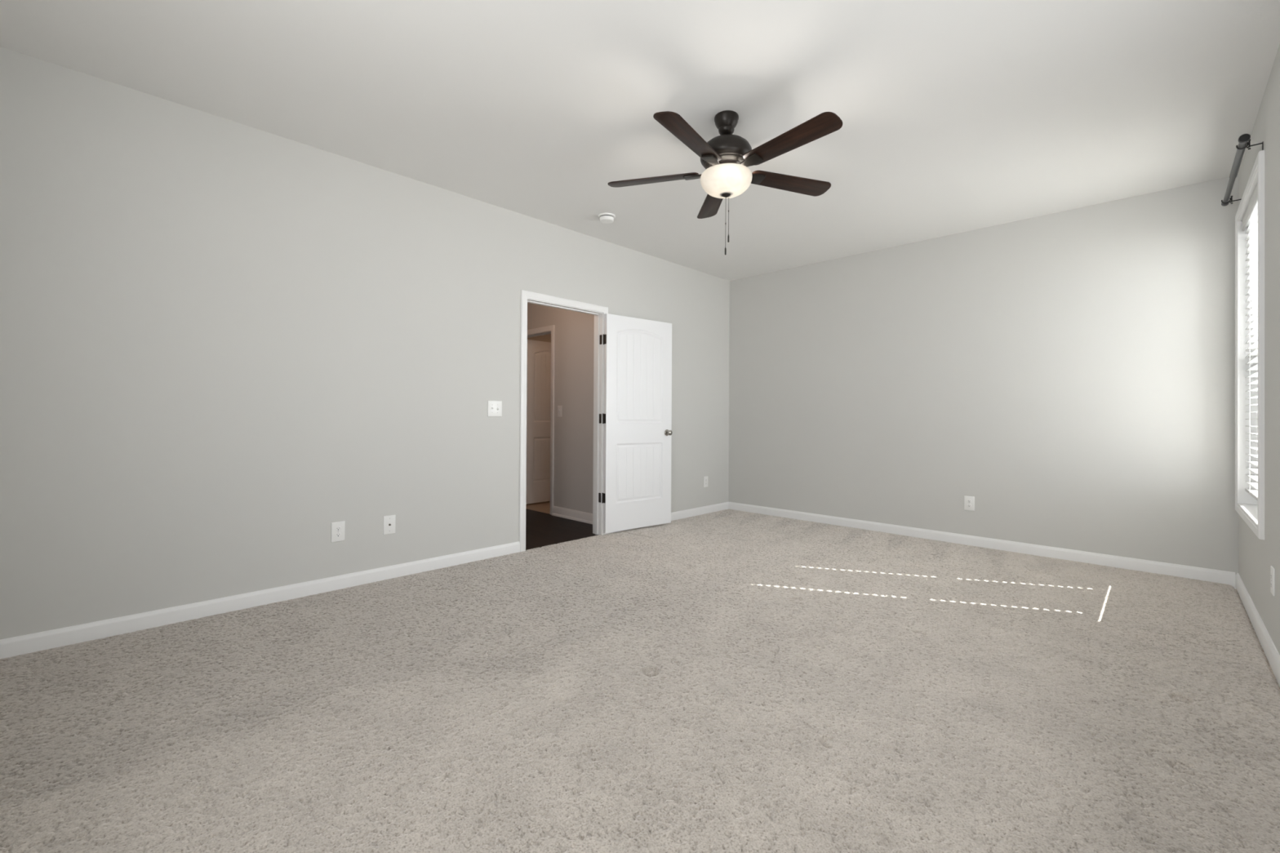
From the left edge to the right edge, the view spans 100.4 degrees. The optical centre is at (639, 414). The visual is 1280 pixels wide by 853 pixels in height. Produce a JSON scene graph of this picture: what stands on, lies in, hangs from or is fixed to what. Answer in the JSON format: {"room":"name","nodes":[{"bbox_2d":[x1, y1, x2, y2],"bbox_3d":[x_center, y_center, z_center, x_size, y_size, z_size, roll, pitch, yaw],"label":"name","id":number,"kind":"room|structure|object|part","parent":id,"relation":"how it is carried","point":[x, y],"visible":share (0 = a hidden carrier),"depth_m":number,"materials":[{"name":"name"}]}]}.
{"room":"empty bedroom","nodes":[
{"label":"empty bedroom","id":0,"kind":"room"},
{"bbox_2d":[0,46,729,639],"bbox_3d":[-1.045,-0.247,4.337,0.115,2.763,5.940,0,0,44],"label":"wall","id":1,"kind":"structure","parent":0,"point":[224,344],"depth_m":3.03,"materials":[{"name":"paint"}]},
{"bbox_2d":[0,541,519,658],"bbox_3d":[-2.030,1.068,3.239,0.014,0.094,3.014,0,0,44],"label":"baseboard","id":2,"kind":"structure","parent":1,"relation":"attached to","point":[45,640],"depth_m":2.95,"materials":[{"name":"white paint"}]},
{"bbox_2d":[331,520,345,542],"bbox_3d":[-1.908,0.743,3.368,0.008,0.124,0.078,0,0,44],"label":"wall outlet","id":3,"kind":"object","parent":1,"relation":"attached to","point":[338,527],"visible":1,"depth_m":3.37,"materials":[{"name":"white plastic"}]},
{"bbox_2d":[335,532,341,537],"bbox_3d":[-1.906,0.763,3.366,0.002,0.027,0.034,0,0,44],"label":"receptacle","id":4,"kind":"object","parent":3,"relation":"attached to","point":[337,534],"depth_m":3.37,"materials":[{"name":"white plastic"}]},
{"bbox_2d":[335,526,341,531],"bbox_3d":[-1.906,0.724,3.366,0.002,0.027,0.034,0,0,44],"label":"receptacle","id":5,"kind":"object","parent":3,"relation":"attached to","point":[337,528],"depth_m":3.37,"materials":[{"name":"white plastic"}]},
{"bbox_2d":[383,515,395,534],"bbox_3d":[-1.685,0.746,3.590,0.016,0.124,0.078,0,0,44],"label":"cable plate","id":6,"kind":"object","parent":1,"relation":"attached to","point":[389,521],"visible":1,"depth_m":3.59,"materials":[{"name":"white plastic"}]},
{"bbox_2d":[487,400,502,416],"bbox_3d":[-1.129,-0.042,4.156,0.018,0.124,0.124,0,0,44],"label":"light switch","id":7,"kind":"object","parent":1,"relation":"attached to","point":[494,407],"visible":1,"depth_m":4.16,"materials":[{"name":"white plastic"}]},
{"bbox_2d":[519,289,608,551],"bbox_3d":[-0.685,0.062,4.705,0.150,2.133,0.947,0,0,44],"label":"trim","id":8,"kind":"structure","parent":1,"relation":"attached to","point":[598,311],"depth_m":4.86,"materials":[{"name":"white paint"}]},
{"bbox_3d":[-0.732,0.061,4.751,0.018,2.131,0.947,0,0,44],"label":"hall casing","id":9,"kind":"part","parent":8,"relation":"part of","materials":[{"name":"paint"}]},
{"bbox_2d":[601,313,672,533],"bbox_3d":[-0.011,0.087,5.192,0.825,2.032,0.159,1,0,-39],"label":"door","id":10,"kind":"structure","parent":1,"relation":"in","point":[637,417],"depth_m":5.15,"materials":[{"name":"white paint"}]},
{"bbox_3d":[0.295,0.188,5.368,0.054,0.054,0.052,1,0,-39],"label":"knob","id":11,"kind":"part","parent":10,"relation":"part of","materials":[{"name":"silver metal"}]},
{"bbox_2d":[606,502,728,533],"bbox_3d":[0.378,1.094,5.700,0.014,0.094,1.979,0,0,44],"label":"baseboard","id":12,"kind":"structure","parent":1,"relation":"attached to","point":[722,506],"depth_m":5.97,"materials":[{"name":"white paint"}]},
{"bbox_2d":[703,475,707,487],"bbox_3d":[0.753,0.772,6.088,0.008,0.124,0.078,0,0,44],"label":"wall outlet","id":13,"kind":"object","parent":1,"relation":"attached to","point":[705,478],"visible":1,"depth_m":6.08,"materials":[{"name":"white plastic"}]},
{"bbox_2d":[527,333,551,342],"bbox_3d":[-0.359,-0.231,6.764,2.300,2.763,1.740,0,0,44],"label":"wall","id":14,"kind":"structure","parent":0,"point":[546,338],"depth_m":7.26,"materials":[{"name":"paint"}]},
{"bbox_2d":[527,302,594,513],"bbox_3d":[-1.360,-0.239,6.446,3.285,2.763,0.115,0,0,44],"label":"wall","id":15,"kind":"structure","parent":0,"point":[574,331],"depth_m":5.74,"materials":[{"name":"paint"}]},
{"bbox_2d":[525,339,551,504],"bbox_3d":[-1.142,0.098,6.813,0.097,2.032,0.700,0,0,44],"label":"door","id":16,"kind":"structure","parent":15,"relation":"in","point":[539,353],"depth_m":6.70,"materials":[{"name":"white paint"}]},
{"bbox_2d":[527,324,555,515],"bbox_3d":[-1.228,0.066,6.302,0.846,2.133,0.133,0,0,44],"label":"trim","id":17,"kind":"structure","parent":15,"relation":"attached to","point":[548,330],"depth_m":5.98,"materials":[{"name":"paint"}]},
{"bbox_2d":[557,405,562,417],"bbox_3d":[-0.891,-0.032,5.892,0.078,0.124,0.018,0,0,44],"label":"light switch","id":18,"kind":"object","parent":15,"relation":"attached to","point":[559,407],"visible":1,"depth_m":5.89,"materials":[{"name":"paint"}]},
{"bbox_2d":[551,506,592,524],"bbox_3d":[-0.611,1.081,5.597,1.025,0.105,0.030,0,0,44],"label":"baseboard","id":19,"kind":"structure","parent":15,"relation":"attached to","point":[587,517],"depth_m":5.70,"materials":[{"name":"paint"}]},
{"bbox_2d":[0,501,1279,852],"bbox_3d":[-0.765,1.143,4.048,7.492,0.063,5.943,0,0,44],"label":"floor","id":20,"kind":"structure","parent":0,"point":[726,681],"depth_m":1.99,"materials":[{"name":"beige carpet"}]},
{"bbox_2d":[0,0,1279,280],"bbox_3d":[0.481,-1.687,2.856,4.365,0.120,6.175,0,0,44],"label":"ceiling","id":21,"kind":"structure","parent":0,"point":[957,116],"depth_m":2.69,"materials":[{"name":"paint"}]},
{"bbox_2d":[598,213,615,223],"bbox_3d":[-0.272,-1.599,4.367,0.138,0.050,0.138,0,0,44],"label":"smoke detector","id":22,"kind":"object","parent":21,"relation":"attached to","point":[605,218],"visible":1,"depth_m":4.33,"materials":[{"name":"white plastic"}]},
{"bbox_2d":[607,110,842,254],"bbox_3d":[0.479,-1.249,2.877,1.280,0.756,1.292,0,0,44],"label":"ceiling fan","id":23,"kind":"object","parent":21,"relation":"hanging from","point":[726,157],"visible":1,"depth_m":2.80,"materials":[{"name":"brown wood"}]},
{"bbox_3d":[0.073,-1.329,3.028,0.527,0.006,0.135,0,12,16],"label":"blade","id":24,"kind":"part","parent":23,"relation":"part of","materials":[{"name":"brown wood"}]},
{"bbox_3d":[0.242,-1.331,2.572,0.135,0.006,0.527,15,8,33],"label":"blade","id":25,"kind":"part","parent":23,"relation":"part of","materials":[{"name":"brown wood"}]},
{"bbox_3d":[0.455,-1.326,3.329,0.135,0.006,0.527,-12,0,-2],"label":"blade","id":26,"kind":"part","parent":23,"relation":"part of","materials":[{"name":"brown wood"}]},
{"bbox_3d":[0.471,-1.255,2.916,0.281,0.111,0.281,0,0,44],"label":"lamp shade","id":27,"kind":"part","parent":23,"relation":"part of","materials":[{"name":"white glass"}]},
{"bbox_3d":[0.484,-1.085,2.915,0.005,0.218,0.005,0,0,44],"label":"pull chain","id":28,"kind":"part","parent":23,"relation":"part of","materials":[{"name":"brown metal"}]},
{"bbox_3d":[0.859,-1.325,3.060,0.527,0.006,0.135,0,-12,-20],"label":"blade","id":29,"kind":"part","parent":23,"relation":"part of","materials":[{"name":"brown wood"}]},
{"bbox_3d":[0.728,-1.328,2.592,0.135,0.006,0.527,16,-10,-37],"label":"blade","id":30,"kind":"part","parent":23,"relation":"part of","materials":[{"name":"brown wood"}]},
{"bbox_2d":[728,174,1238,587],"bbox_3d":[2.591,-0.222,5.014,4.365,2.763,0.115,0,0,44],"label":"wall","id":31,"kind":"structure","parent":0,"point":[1070,374],"depth_m":4.41,"materials":[{"name":"paint"}]},
{"bbox_2d":[964,495,974,511],"bbox_3d":[2.870,0.778,4.645,0.078,0.124,0.008,0,0,44],"label":"wall outlet","id":32,"kind":"object","parent":31,"relation":"attached to","point":[969,501],"visible":1,"depth_m":4.64,"materials":[{"name":"white plastic"}]},
{"bbox_2d":[728,502,1235,586],"bbox_3d":[2.522,1.104,4.977,4.062,0.094,0.014,0,0,44],"label":"baseboard","id":33,"kind":"structure","parent":31,"relation":"attached to","point":[1147,566],"depth_m":4.39,"materials":[{"name":"white paint"}]},
{"bbox_2d":[1238,44,1279,654],"bbox_3d":[1.976,-0.244,1.380,0.160,2.763,5.940,0,0,44],"label":"wall","id":34,"kind":"structure","parent":0,"point":[1256,556],"depth_m":2.54,"materials":[{"name":"paint"}]},
{"bbox_2d":[1221,133,1263,206],"bbox_3d":[3.456,-1.358,3.071,0.092,0.096,1.143,0,0,44],"label":"curtain rod","id":35,"kind":"object","parent":34,"relation":"attached to","point":[1244,139],"visible":0.95,"depth_m":2.92,"materials":[{"name":"black metal"}]},
{"bbox_2d":[1235,150,1264,539],"bbox_3d":[3.575,-0.342,3.029,0.182,1.945,1.182,0,0,44],"label":"window","id":36,"kind":"structure","parent":34,"relation":"in","point":[1251,510],"depth_m":3.43,"materials":[{"name":"white paint"}]},
{"bbox_2d":[1241,182,1257,500],"bbox_3d":[3.553,-0.383,3.051,0.068,1.747,1.056,0,0,44],"label":"window blind","id":37,"kind":"object","parent":36,"relation":"attached to","point":[1250,220],"visible":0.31,"depth_m":3.24,"materials":[{"name":"white plastic"}]},
{"bbox_3d":[3.553,0.482,3.042,0.051,0.016,1.056,0,0,44],"label":"rail","id":38,"kind":"part","parent":37,"relation":"part of","materials":[{"name":"white plastic"}]},
{"bbox_2d":[1235,573,1279,686],"bbox_3d":[1.906,1.083,1.434,0.014,0.094,5.940,0,0,44],"label":"baseboard","id":39,"kind":"structure","parent":34,"relation":"attached to","point":[1271,652],"depth_m":2.67,"materials":[{"name":"white paint"}]},
{"bbox_2d":[1270,565,1275,595],"bbox_3d":[2.893,0.762,2.438,0.008,0.124,0.078,0,0,44],"label":"wall outlet","id":40,"kind":"object","parent":34,"relation":"attached to","point":[1272,569],"visible":1,"depth_m":2.43,"materials":[{"name":"white plastic"}]}
]}

